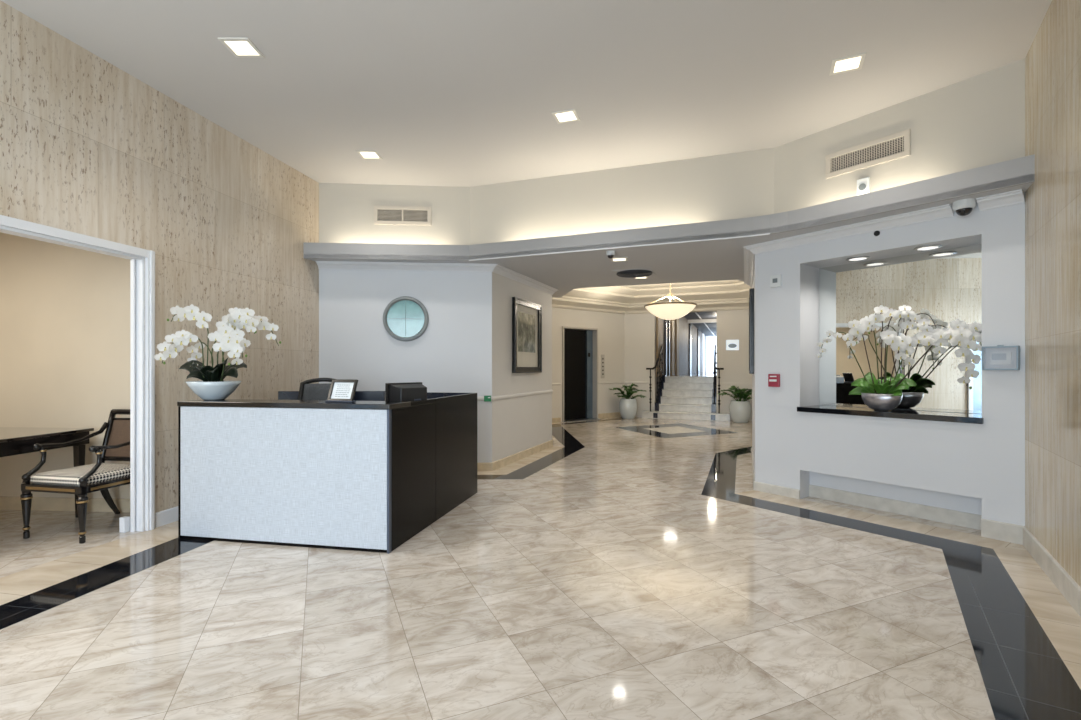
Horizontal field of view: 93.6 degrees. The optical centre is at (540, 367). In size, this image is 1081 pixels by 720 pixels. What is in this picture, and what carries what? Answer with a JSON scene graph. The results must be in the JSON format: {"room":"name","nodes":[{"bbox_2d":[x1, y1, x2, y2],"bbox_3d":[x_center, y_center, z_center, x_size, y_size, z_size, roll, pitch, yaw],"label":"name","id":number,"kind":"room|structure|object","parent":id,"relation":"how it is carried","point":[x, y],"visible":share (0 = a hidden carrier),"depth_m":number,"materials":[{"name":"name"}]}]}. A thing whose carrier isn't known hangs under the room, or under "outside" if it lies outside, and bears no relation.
{"room":"lobby","nodes":[
{"label":"lobby","id":0,"kind":"room"},
{"bbox_2d":[0,232,129,498],"bbox_3d":[-5.156,-0.030,4.810,3.890,2.700,0.100,0,0,4],"label":"wall","id":1,"kind":"structure","parent":0,"point":[65,311],"depth_m":4.71,"materials":[{"name":"beige paint"}]},
{"bbox_2d":[0,496,129,511],"bbox_3d":[-5.176,1.260,4.753,3.860,0.120,0.015,0,0,4],"label":"baseboard","id":2,"kind":"structure","parent":1,"relation":"attached to","point":[6,502],"depth_m":4.69,"materials":[{"name":"beige stone"}]},
{"bbox_2d":[0,521,177,604],"bbox_3d":[-3.251,1.320,2.305,0.630,0.002,8.090,0,0,11],"label":"floor","id":3,"kind":"structure","parent":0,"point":[20,584],"depth_m":3.43,"materials":[{"name":"tile"}]},
{"bbox_2d":[0,1,318,512],"bbox_3d":[-3.608,-0.495,2.380,0.100,3.630,8.097,0,0,11],"label":"wall","id":4,"kind":"structure","parent":0,"point":[88,147],"depth_m":4.30,"materials":[{"name":"stone"}]},
{"bbox_2d":[0,215,154,532],"bbox_3d":[-3.448,0.181,3.251,0.199,2.277,1.926,0,0,12],"label":"door frame","id":5,"kind":"structure","parent":4,"relation":"in","point":[141,518],"depth_m":4.10,"materials":[{"name":"paint"}]},
{"bbox_2d":[155,506,177,526],"bbox_3d":[-3.549,1.260,2.373,0.018,0.120,8.067,0,0,11],"label":"baseboard","id":6,"kind":"structure","parent":4,"relation":"attached to","point":[164,517],"depth_m":4.29,"materials":[{"name":"paint"}]},
{"bbox_2d":[477,446,562,474],"bbox_3d":[-0.792,1.320,6.915,3.841,0.002,1.461,0,0,-37],"label":"trim","id":7,"kind":"structure","parent":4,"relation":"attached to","point":[507,469],"depth_m":7.02,"materials":[{"name":"stone"}]},
{"bbox_2d":[185,381,241,399],"bbox_3d":[-2.640,0.182,4.110,0.388,0.150,0.388,0,0,0],"label":"bowl","id":8,"kind":"object","parent":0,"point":[206,390],"depth_m":4.00,"materials":[{"name":"white ceramic"}]},
{"bbox_2d":[319,183,491,462],"bbox_3d":[-1.699,-0.495,6.497,2.150,3.630,0.155,0,0,-5],"label":"wall","id":9,"kind":"structure","parent":0,"point":[453,354],"depth_m":6.42,"materials":[{"name":"white paint"}]},
{"bbox_2d":[374,205,430,224],"bbox_3d":[-1.739,-1.925,6.412,0.710,0.235,0.018,0,0,-5],"label":"air vent","id":10,"kind":"object","parent":9,"relation":"in","point":[385,215],"visible":1,"depth_m":6.41,"materials":[{"name":"metal"}]},
{"bbox_2d":[383,296,428,340],"bbox_3d":[-1.698,-0.620,6.400,0.568,0.568,0.045,0,0,-5],"label":"round mirror","id":11,"kind":"object","parent":9,"relation":"attached to","point":[405,318],"visible":1,"depth_m":6.40,"materials":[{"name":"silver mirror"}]},
{"bbox_2d":[316,261,557,294],"bbox_3d":[-0.897,-1.273,6.942,3.830,0.078,1.292,0,0,-37],"label":"trim","id":12,"kind":"structure","parent":9,"relation":"attached to","point":[496,268],"depth_m":6.40,"materials":[{"name":"paint"}]},
{"bbox_2d":[477,475,519,478],"bbox_3d":[-1.331,1.320,6.150,2.239,0.002,0.260,0,0,0],"label":"trim","id":13,"kind":"structure","parent":9,"relation":"attached to","point":[478,476],"depth_m":6.12,"materials":[{"name":"black stone"}]},
{"bbox_2d":[303,154,1034,260],"bbox_3d":[0.485,-1.401,5.223,6.785,0.187,0.906,0,0,22],"label":"trim","id":14,"kind":"structure","parent":9,"relation":"attached to","point":[1021,167],"depth_m":5.03,"materials":[{"name":"paint"}]},
{"bbox_2d":[0,417,994,719],"bbox_3d":[-0.300,1.380,6.150,13.800,0.120,16.100,0,0,0],"label":"floor","id":15,"kind":"structure","parent":0,"point":[601,582],"depth_m":2.69,"materials":[{"name":"stone"}]},
{"bbox_2d":[0,427,93,517],"bbox_3d":[-4.750,0.929,3.950,1.380,0.781,1.340,0,0,4],"label":"table","id":16,"kind":"object","parent":15,"relation":"on","point":[13,440],"visible":0.69,"depth_m":4.25,"materials":[{"name":"brown wood"}]},
{"bbox_2d":[20,409,129,543],"bbox_3d":[-3.650,0.848,4.204,0.612,0.956,0.731,0,0,11],"label":"armchair","id":17,"kind":"object","parent":15,"relation":"on","point":[115,446],"visible":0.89,"depth_m":3.98,"materials":[{"name":"brown wood"}]},
{"bbox_2d":[30,463,129,485],"bbox_3d":[-3.663,0.852,4.137,0.520,0.080,0.525,0,0,11],"label":"cushion","id":18,"kind":"object","parent":17,"relation":"on","point":[72,476],"depth_m":3.96,"materials":[{"name":"fabric"}]},
{"bbox_2d":[0,538,213,629],"bbox_3d":[-2.894,1.320,2.357,0.355,0.002,7.868,0,0,9],"label":"trim","id":19,"kind":"structure","parent":15,"relation":"on","point":[20,609],"depth_m":3.12,"materials":[{"name":"black stone"}]},
{"bbox_2d":[298,378,333,408],"bbox_3d":[-2.150,0.710,5.005,0.546,1.220,0.607,0,0,-14],"label":"office chair","id":20,"kind":"object","parent":15,"relation":"on","point":[307,391],"visible":0.15,"depth_m":5.21,"materials":[{"name":"grey fabric"}]},
{"bbox_2d":[177,391,476,553],"bbox_3d":[-1.903,0.787,4.711,2.192,1.066,1.873,0,0,11],"label":"reception desk","id":21,"kind":"object","parent":15,"relation":"on","point":[370,473],"visible":0.95,"depth_m":3.80,"materials":[{"name":"laminate"}]},
{"bbox_2d":[154,304,280,399],"bbox_3d":[-2.556,-0.125,4.105,0.850,0.765,0.417,0,0,0],"label":"potted orchid","id":22,"kind":"object","parent":21,"relation":"on","point":[212,386],"visible":1,"depth_m":4.03,"materials":[{"name":"white plant"}]},
{"bbox_2d":[177,399,410,408],"bbox_3d":[-1.905,0.276,3.926,1.780,0.036,0.330,0,0,11],"label":"countertop","id":23,"kind":"structure","parent":21,"relation":"on","point":[226,402],"depth_m":3.80,"materials":[{"name":"black stone"}]},
{"bbox_2d":[325,379,357,402],"bbox_3d":[-1.495,0.172,3.883,0.245,0.170,0.145,0,0,20],"label":"sign frame","id":24,"kind":"object","parent":21,"relation":"on","point":[341,390],"visible":0.99,"depth_m":3.86,"materials":[{"name":"black paint"}]},
{"bbox_2d":[385,382,426,400],"bbox_3d":[-1.105,0.345,4.201,0.203,0.448,0.360,0,0,37],"label":"computer monitor","id":25,"kind":"object","parent":21,"relation":"on","point":[409,391],"visible":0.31,"depth_m":4.09,"materials":[{"name":"black plastic"}]},
{"bbox_2d":[507,447,583,478],"bbox_3d":[0.118,1.320,7.312,0.319,0.002,2.648,0,0,21],"label":"trim","id":26,"kind":"structure","parent":15,"relation":"on","point":[543,462],"depth_m":7.09,"materials":[{"name":"black stone"}]},
{"bbox_2d":[552,425,584,446],"bbox_3d":[0.395,1.320,10.077,0.416,0.002,3.222,0,0,-5],"label":"trim","id":27,"kind":"structure","parent":15,"relation":"on","point":[564,437],"depth_m":9.64,"materials":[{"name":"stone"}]},
{"bbox_2d":[552,418,621,424],"bbox_3d":[1.196,1.320,12.504,3.155,0.002,0.180,0,0,-38],"label":"trim","id":28,"kind":"structure","parent":15,"relation":"on","point":[618,418],"depth_m":12.52,"materials":[{"name":"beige stone"}]},
{"bbox_2d":[610,383,645,418],"bbox_3d":[2.273,0.855,13.197,1.000,0.930,0.623,0,0,0],"label":"potted plant","id":29,"kind":"object","parent":15,"relation":"on","point":[627,405],"visible":1,"depth_m":13.11,"materials":[{"name":"green plant"}]},
{"bbox_2d":[644,426,703,433],"bbox_3d":[2.840,1.320,10.820,0.973,0.002,1.061,0,0,-21],"label":"trim","id":30,"kind":"structure","parent":15,"relation":"on","point":[669,430],"depth_m":10.72,"materials":[{"name":"stone"}]},
{"bbox_2d":[615,423,736,437],"bbox_3d":[2.840,1.320,10.820,2.023,0.002,1.876,0,0,-26],"label":"trim","id":31,"kind":"structure","parent":15,"relation":"on","point":[640,429],"depth_m":10.55,"materials":[{"name":"black stone"}]},
{"bbox_2d":[641,375,729,420],"bbox_3d":[4.041,0.762,13.895,2.184,1.115,2.038,0,0,22],"label":"staircase","id":32,"kind":"structure","parent":15,"relation":"on","point":[680,397],"depth_m":13.48,"materials":[{"name":"white stone"}]},
{"bbox_2d":[646,345,662,410],"bbox_3d":[3.200,0.237,13.854,0.220,1.806,1.271,0,0,32],"label":"stair railing","id":33,"kind":"object","parent":32,"relation":"attached to","point":[659,359],"visible":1,"depth_m":13.72,"materials":[{"name":"black metal"}]},
{"bbox_2d":[713,344,723,413],"bbox_3d":[4.591,0.237,13.305,0.220,1.806,1.271,0,0,11],"label":"stair railing","id":34,"kind":"object","parent":32,"relation":"attached to","point":[715,352],"visible":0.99,"depth_m":12.90,"materials":[{"name":"black metal"}]},
{"bbox_2d":[701,453,736,494],"bbox_3d":[2.343,1.320,6.517,0.322,0.002,2.771,0,0,22],"label":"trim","id":35,"kind":"structure","parent":15,"relation":"on","point":[721,477],"depth_m":6.17,"materials":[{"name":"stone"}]},
{"bbox_2d":[717,385,751,422],"bbox_3d":[4.812,0.870,12.337,1.023,0.899,0.710,0,0,0],"label":"potted plant","id":36,"kind":"object","parent":15,"relation":"on","point":[740,410],"visible":0.98,"depth_m":12.20,"materials":[{"name":"green plant"}]},
{"bbox_2d":[719,446,751,454],"bbox_3d":[3.307,1.320,8.146,1.278,0.002,0.312,0,0,-39],"label":"trim","id":37,"kind":"structure","parent":15,"relation":"on","point":[740,451],"depth_m":8.02,"materials":[{"name":"black stone"}]},
{"bbox_2d":[704,494,990,548],"bbox_3d":[2.493,1.320,4.504,0.307,0.002,2.253,0,0,-38],"label":"trim","id":38,"kind":"structure","parent":15,"relation":"on","point":[928,540],"depth_m":4.31,"materials":[{"name":"black stone"}]},
{"bbox_2d":[942,549,1080,719],"bbox_3d":[1.382,1.320,1.152,0.350,0.002,6.377,0,0,34],"label":"floor border","id":39,"kind":"structure","parent":15,"relation":"on","point":[1024,677],"depth_m":2.40,"materials":[{"name":"black stone"}]},
{"bbox_2d":[492,272,551,461],"bbox_3d":[-0.284,0.004,7.570,0.150,2.632,2.220,0,0,22],"label":"wall","id":40,"kind":"structure","parent":0,"point":[519,424],"depth_m":7.16,"materials":[{"name":"beige paint"}]},
{"bbox_2d":[512,297,541,372],"bbox_3d":[-0.187,-0.460,7.542,0.051,1.060,1.020,0,0,22],"label":"framed picture","id":41,"kind":"object","parent":40,"relation":"attached to","point":[526,315],"visible":1,"depth_m":7.52,"materials":[{"name":"black paint"}]},
{"bbox_2d":[518,312,534,352],"bbox_3d":[-0.199,-0.520,7.547,0.003,0.570,0.650,0,0,22],"label":"print","id":42,"kind":"object","parent":41,"relation":"attached to","point":[526,320],"depth_m":7.52},
{"bbox_2d":[477,412,635,470],"bbox_3d":[-0.040,1.255,9.995,1.890,0.130,8.947,0,0,25],"label":"baseboard","id":43,"kind":"structure","parent":40,"relation":"attached to","point":[489,466],"depth_m":7.37,"materials":[{"name":"beige stone"}]},
{"bbox_2d":[0,0,1051,186],"bbox_3d":[-0.197,-2.360,1.956,6.755,0.100,8.603,0,0,11],"label":"ceiling","id":44,"kind":"structure","parent":0,"point":[454,93],"depth_m":3.89,"materials":[{"name":"paint"}]},
{"bbox_2d":[218,38,264,57],"bbox_3d":[-2.150,-2.306,3.660,0.215,0.008,0.214,0,0,0],"label":"recessed light","id":45,"kind":"object","parent":44,"relation":"in","point":[239,47],"visible":1,"depth_m":3.66,"materials":[{"name":"white plastic"}]},
{"bbox_2d":[356,150,381,158],"bbox_3d":[-1.850,-2.306,5.500,0.215,0.008,0.214,0,0,0],"label":"recessed light","id":46,"kind":"object","parent":44,"relation":"in","point":[365,154],"visible":1,"depth_m":5.49,"materials":[{"name":"white plastic"}]},
{"bbox_2d":[551,109,579,123],"bbox_3d":[0.235,-2.306,4.660,0.215,0.008,0.214,0,0,18],"label":"recessed light","id":47,"kind":"object","parent":44,"relation":"in","point":[565,116],"visible":1,"depth_m":4.66,"materials":[{"name":"white plastic"}]},
{"bbox_2d":[829,53,865,75],"bbox_3d":[2.330,-2.306,3.860,0.215,0.008,0.214,0,0,24],"label":"recessed light","id":48,"kind":"object","parent":44,"relation":"in","point":[854,62],"visible":1,"depth_m":3.85,"materials":[{"name":"white plastic"}]},
{"bbox_2d":[552,307,624,421],"bbox_3d":[0.982,-0.080,12.894,3.209,2.800,0.150,0,0,-38],"label":"wall","id":49,"kind":"structure","parent":0,"point":[610,326],"depth_m":13.26,"materials":[{"name":"beige paint"}]},
{"bbox_2d":[562,326,599,421],"bbox_3d":[0.943,0.150,12.876,1.495,2.540,0.470,0,0,-38],"label":"elevator","id":50,"kind":"object","parent":49,"relation":"attached to","point":[579,344],"visible":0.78,"depth_m":13.02,"materials":[{"name":"metal"}]},
{"bbox_2d":[601,355,604,377],"bbox_3d":[1.629,-0.040,13.293,0.130,0.620,0.026,0,0,-38],"label":"panel","id":51,"kind":"object","parent":49,"relation":"attached to","point":[602,356],"visible":1,"depth_m":13.29,"materials":[{"name":"metal"}]},
{"bbox_2d":[470,148,773,244],"bbox_3d":[0.795,-1.836,5.963,3.544,0.948,0.120,0,0,19],"label":"wall","id":52,"kind":"structure","parent":0,"point":[738,185],"depth_m":5.83,"materials":[{"name":"paint"}]},
{"bbox_2d":[303,174,1034,297],"bbox_3d":[1.128,-1.337,6.834,6.870,0.050,4.377,0,0,22],"label":"ceiling","id":53,"kind":"structure","parent":0,"point":[723,259],"depth_m":6.17,"materials":[{"name":"paint"}]},
{"bbox_2d":[606,251,614,258],"bbox_3d":[0.790,-1.272,5.720,0.098,0.079,0.098,0,0,0],"label":"dome camera","id":54,"kind":"object","parent":53,"relation":"attached to","point":[610,254],"visible":1,"depth_m":5.69,"materials":[{"name":"white plastic"}]},
{"bbox_2d":[469,233,769,260],"bbox_3d":[0.689,-1.308,5.579,3.341,0.013,0.040,0,0,22],"label":"trim","id":55,"kind":"structure","parent":53,"relation":"attached to","point":[765,233],"depth_m":5.48,"materials":[{"name":"paint"}]},
{"bbox_2d":[611,257,627,261],"bbox_3d":[0.950,-1.308,6.120,0.200,0.008,0.199,0,0,11],"label":"recessed light","id":56,"kind":"object","parent":53,"relation":"in","point":[616,259],"visible":0.9,"depth_m":6.13,"materials":[{"name":"white plastic"}]},
{"bbox_2d":[613,268,655,277],"bbox_3d":[1.290,-1.297,6.980,0.500,0.030,0.500,0,0,21],"label":"ceiling vent","id":57,"kind":"object","parent":53,"relation":"in","point":[643,272],"visible":1,"depth_m":6.90,"materials":[{"name":"metal"}]},
{"bbox_2d":[953,198,975,215],"bbox_3d":[3.332,-1.254,3.996,0.143,0.116,0.143,0,0,0],"label":"dome camera","id":58,"kind":"object","parent":53,"relation":"attached to","point":[963,207],"visible":1,"depth_m":3.96,"materials":[{"name":"white plastic"}]},
{"bbox_2d":[655,316,705,402],"bbox_3d":[6.875,-0.380,23.388,0.100,3.400,20.850,0,0,22],"label":"wall","id":59,"kind":"structure","parent":0,"point":[683,322],"depth_m":20.71,"materials":[{"name":"grey paint"}]},
{"bbox_2d":[552,280,750,313],"bbox_3d":[2.863,-1.740,10.819,6.527,0.560,6.387,0,0,0],"label":"trim","id":60,"kind":"structure","parent":59,"relation":"attached to","point":[720,297],"depth_m":12.60,"materials":[{"name":"beige paint"}]},
{"bbox_2d":[656,317,662,376],"bbox_3d":[3.335,-0.910,14.222,0.050,2.300,0.900,0,0,22],"label":"trim","id":61,"kind":"structure","parent":59,"relation":"attached to","point":[659,322],"depth_m":13.86,"materials":[{"name":"beige wood"}]},
{"bbox_2d":[664,319,666,374],"bbox_3d":[3.795,-0.910,15.385,0.050,2.300,0.200,0,0,22],"label":"trim","id":62,"kind":"structure","parent":59,"relation":"attached to","point":[665,321],"depth_m":15.30,"materials":[{"name":"grey metal"}]},
{"bbox_2d":[668,320,669,375],"bbox_3d":[4.043,-0.910,16.013,0.050,2.300,0.150,0,0,22],"label":"trim","id":63,"kind":"structure","parent":59,"relation":"attached to","point":[668,320],"depth_m":15.97,"materials":[{"name":"grey metal"}]},
{"bbox_2d":[671,320,673,374],"bbox_3d":[4.382,-0.910,16.873,0.050,2.300,0.600,0,0,22],"label":"trim","id":64,"kind":"structure","parent":59,"relation":"attached to","point":[672,321],"depth_m":16.69,"materials":[{"name":"beige wood"}]},
{"bbox_2d":[675,318,678,374],"bbox_3d":[4.878,-0.910,18.129,0.050,2.300,0.700,0,0,22],"label":"trim","id":65,"kind":"structure","parent":59,"relation":"attached to","point":[676,320],"depth_m":18.00,"materials":[{"name":"beige wood"}]},
{"bbox_2d":[689,323,691,372],"bbox_3d":[6.733,-0.910,22.826,0.050,2.300,0.800,0,0,22],"label":"trim","id":66,"kind":"structure","parent":59,"relation":"attached to","point":[690,324],"depth_m":22.62,"materials":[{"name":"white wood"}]},
{"bbox_2d":[697,329,699,372],"bbox_3d":[8.460,-0.910,27.197,0.050,2.300,1.000,0,0,22],"label":"trim","id":67,"kind":"structure","parent":59,"relation":"attached to","point":[698,330],"depth_m":26.87,"materials":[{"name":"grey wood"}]},
{"bbox_2d":[688,312,716,335],"bbox_3d":[8.255,-2.005,23.878,2.499,0.150,18.946,0,0,17],"label":"trim","id":68,"kind":"structure","parent":59,"relation":"attached to","point":[700,320],"depth_m":21.67,"materials":[{"name":"paint"}]},
{"bbox_2d":[702,333,703,371],"bbox_3d":[9.856,-0.910,30.731,0.050,2.300,1.000,0,0,22],"label":"trim","id":69,"kind":"structure","parent":59,"relation":"attached to","point":[702,333],"depth_m":30.28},
{"bbox_2d":[706,336,716,371],"bbox_3d":[11.969,-0.920,32.611,2.600,2.320,0.050,0,0,22],"label":"window","id":70,"kind":"structure","parent":59,"relation":"in","point":[711,341],"depth_m":32.95,"materials":[{"name":"white glass"}]},
{"bbox_2d":[620,280,742,288],"bbox_3d":[2.635,-2.020,10.690,4.105,0.080,3.786,0,0,22],"label":"ceiling","id":71,"kind":"structure","parent":0,"point":[647,286],"depth_m":12.05,"materials":[{"name":"beige paint"}]},
{"bbox_2d":[644,283,696,319],"bbox_3d":[2.760,-1.502,10.800,1.090,0.955,1.090,0,0,0],"label":"pendant lamp","id":72,"kind":"object","parent":71,"relation":"hanging from","point":[669,310],"visible":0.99,"depth_m":10.50,"materials":[{"name":"white glass"}]},
{"bbox_2d":[625,310,751,419],"bbox_3d":[3.821,-0.080,13.305,3.240,2.800,0.150,0,0,22],"label":"wall","id":73,"kind":"structure","parent":0,"point":[731,324],"depth_m":12.95,"materials":[{"name":"beige paint"}]},
{"bbox_2d":[726,340,738,349],"bbox_3d":[4.841,-0.580,12.810,0.300,0.260,0.022,0,0,22],"label":"wall sign","id":74,"kind":"object","parent":73,"relation":"attached to","point":[730,344],"visible":1,"depth_m":12.80,"materials":[{"name":"white plastic"}]},
{"bbox_2d":[670,372,716,375],"bbox_3d":[8.396,0.290,23.634,2.650,0.100,19.275,0,0,22],"label":"floor","id":75,"kind":"structure","parent":0,"point":[699,373],"depth_m":18.76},
{"bbox_2d":[684,311,716,335],"bbox_3d":[8.103,-1.860,22.822,2.700,0.640,21.000,0,0,22],"label":"ceiling","id":76,"kind":"structure","parent":0,"point":[702,327],"depth_m":23.75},
{"bbox_2d":[752,260,754,474],"bbox_3d":[2.842,0.004,6.627,0.120,2.632,2.481,0,0,22],"label":"wall","id":77,"kind":"structure","parent":0,"point":[753,284],"depth_m":5.81,"materials":[{"name":"beige paint"}]},
{"bbox_2d":[749,288,753,373],"bbox_3d":[2.710,-0.440,6.529,0.051,1.020,1.020,0,0,22],"label":"framed picture","id":78,"kind":"object","parent":77,"relation":"attached to","point":[751,290],"visible":0.96,"depth_m":6.06,"materials":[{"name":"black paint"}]},
{"bbox_2d":[744,189,1024,287],"bbox_3d":[2.803,-1.273,5.733,1.264,0.078,4.141,0,0,-5],"label":"trim","id":79,"kind":"structure","parent":77,"relation":"attached to","point":[1014,197],"depth_m":4.55,"materials":[{"name":"paint"}]},
{"bbox_2d":[752,395,1024,421],"bbox_3d":[2.866,0.399,5.743,1.137,0.006,4.031,0,0,-5],"label":"trim","id":80,"kind":"structure","parent":77,"relation":"attached to","point":[752,395],"depth_m":3.96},
{"bbox_2d":[861,393,902,410],"bbox_3d":[3.124,0.311,4.653,0.216,0.157,0.327,0,0,-37],"label":"bowl","id":81,"kind":"object","parent":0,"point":[875,401],"depth_m":4.58,"materials":[{"name":"silver metal"}]},
{"bbox_2d":[755,202,1024,525],"bbox_3d":[3.151,-0.021,4.782,0.460,2.682,2.143,0,0,-37],"label":"wall","id":82,"kind":"structure","parent":0,"point":[979,469],"depth_m":4.48,"materials":[{"name":"white paint"}]},
{"bbox_2d":[768,374,779,386],"bbox_3d":[2.437,0.130,5.306,0.049,0.135,0.115,0,0,-37],"label":"fire alarm","id":83,"kind":"object","parent":82,"relation":"attached to","point":[773,379],"visible":1,"depth_m":5.29,"materials":[{"name":"red plastic"}]},
{"bbox_2d":[770,275,781,287],"bbox_3d":[2.452,-0.905,5.299,0.033,0.125,0.115,0,0,-37],"label":"thermostat","id":84,"kind":"object","parent":82,"relation":"attached to","point":[775,280],"visible":1,"depth_m":5.28,"materials":[{"name":"white plastic"}]},
{"bbox_2d":[846,256,869,260],"bbox_3d":[3.044,-1.047,4.875,0.200,0.010,0.200,0,0,0],"label":"recessed light","id":85,"kind":"object","parent":82,"relation":"attached to","point":[858,258],"visible":1,"depth_m":4.86,"materials":[{"name":"metal"}]},
{"bbox_2d":[797,405,983,423],"bbox_3d":[3.188,0.414,4.670,0.438,0.048,1.443,0,0,-37],"label":"sill","id":86,"kind":"structure","parent":82,"relation":"attached to","point":[843,410],"depth_m":4.45,"materials":[{"name":"black stone"}]},
{"bbox_2d":[816,305,981,410],"bbox_3d":[3.171,-0.091,4.546,0.288,0.961,1.309,0,0,-37],"label":"potted orchid","id":87,"kind":"object","parent":86,"relation":"on","point":[886,394],"visible":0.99,"depth_m":4.50,"materials":[{"name":"white plant"}]},
{"bbox_2d":[819,244,981,413],"bbox_3d":[3.368,-0.332,4.800,0.014,1.440,1.405,0,0,-37],"label":"mirror","id":88,"kind":"object","parent":82,"relation":"attached to","point":[942,287],"visible":0.57,"depth_m":4.71,"materials":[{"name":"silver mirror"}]},
{"bbox_2d":[914,245,941,250],"bbox_3d":[3.379,-1.047,4.432,0.200,0.010,0.200,0,0,0],"label":"recessed light","id":89,"kind":"object","parent":82,"relation":"attached to","point":[927,247],"visible":1,"depth_m":4.42,"materials":[{"name":"metal"}]},
{"bbox_2d":[982,345,1019,369],"bbox_3d":[3.510,-0.080,3.876,0.060,0.191,0.212,0,0,-37],"label":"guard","id":90,"kind":"object","parent":82,"relation":"attached to","point":[997,358],"visible":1,"depth_m":3.87,"materials":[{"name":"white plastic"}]},
{"bbox_2d":[774,58,1024,213],"bbox_3d":[3.092,-1.836,4.604,0.150,0.948,1.930,0,0,-37],"label":"wall","id":91,"kind":"structure","parent":0,"point":[977,121],"depth_m":4.29,"materials":[{"name":"paint"}]},
{"bbox_2d":[857,177,869,194],"bbox_3d":[2.946,-1.660,4.638,0.042,0.140,0.100,0,0,-37],"label":"fire alarm strobe","id":92,"kind":"object","parent":91,"relation":"attached to","point":[863,185],"visible":0.95,"depth_m":4.62,"materials":[{"name":"white plastic"}]},
{"bbox_2d":[826,129,909,178],"bbox_3d":[2.965,-1.940,4.635,0.016,0.225,0.690,0,0,-37],"label":"air vent","id":93,"kind":"object","parent":91,"relation":"in","point":[897,145],"visible":1,"depth_m":4.61,"materials":[{"name":"metal"}]},
{"bbox_2d":[1025,0,1080,586],"bbox_3d":[1.871,-0.495,1.053,0.150,3.630,6.487,0,0,34],"label":"wall","id":94,"kind":"structure","parent":0,"point":[1053,58],"depth_m":3.13,"materials":[{"name":"stone"}]},
{"bbox_2d":[736,490,1020,548],"bbox_3d":[2.825,1.320,4.559,0.329,0.002,2.180,0,0,-37],"label":"trim","id":95,"kind":"structure","parent":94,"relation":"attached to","point":[949,534],"depth_m":4.37,"materials":[{"name":"stone"}]},
{"bbox_2d":[731,417,1080,616],"bbox_3d":[3.194,1.250,5.358,1.776,0.140,15.212,0,0,18],"label":"baseboard","id":96,"kind":"structure","parent":94,"relation":"attached to","point":[1013,533],"depth_m":4.24,"materials":[{"name":"stone"}]},
{"bbox_2d":[993,545,1080,688],"bbox_3d":[1.684,1.320,1.097,0.609,0.002,6.596,0,0,30],"label":"floor","id":97,"kind":"structure","parent":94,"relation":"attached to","point":[1058,619],"depth_m":2.82,"materials":[{"name":"stone"}]},
{"bbox_3d":[4.670,-0.080,10.187,2.840,2.800,5.010,0,0,0],"label":"wall","id":98,"kind":"structure","parent":0,"visible":0},
{"bbox_2d":[484,396,490,401],"bbox_3d":[-0.675,0.390,6.481,0.090,0.075,0.010,0,0,-5],"label":"plate","id":99,"kind":"object","parent":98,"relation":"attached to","point":[486,398],"visible":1,"depth_m":6.48,"materials":[{"name":"green plastic"}]},
{"bbox_2d":[477,381,751,400],"bbox_3d":[1.197,0.393,9.571,10.244,0.055,5.331,0,0,-38],"label":"trim","id":100,"kind":"structure","parent":98,"relation":"attached to","point":[501,397],"depth_m":8.24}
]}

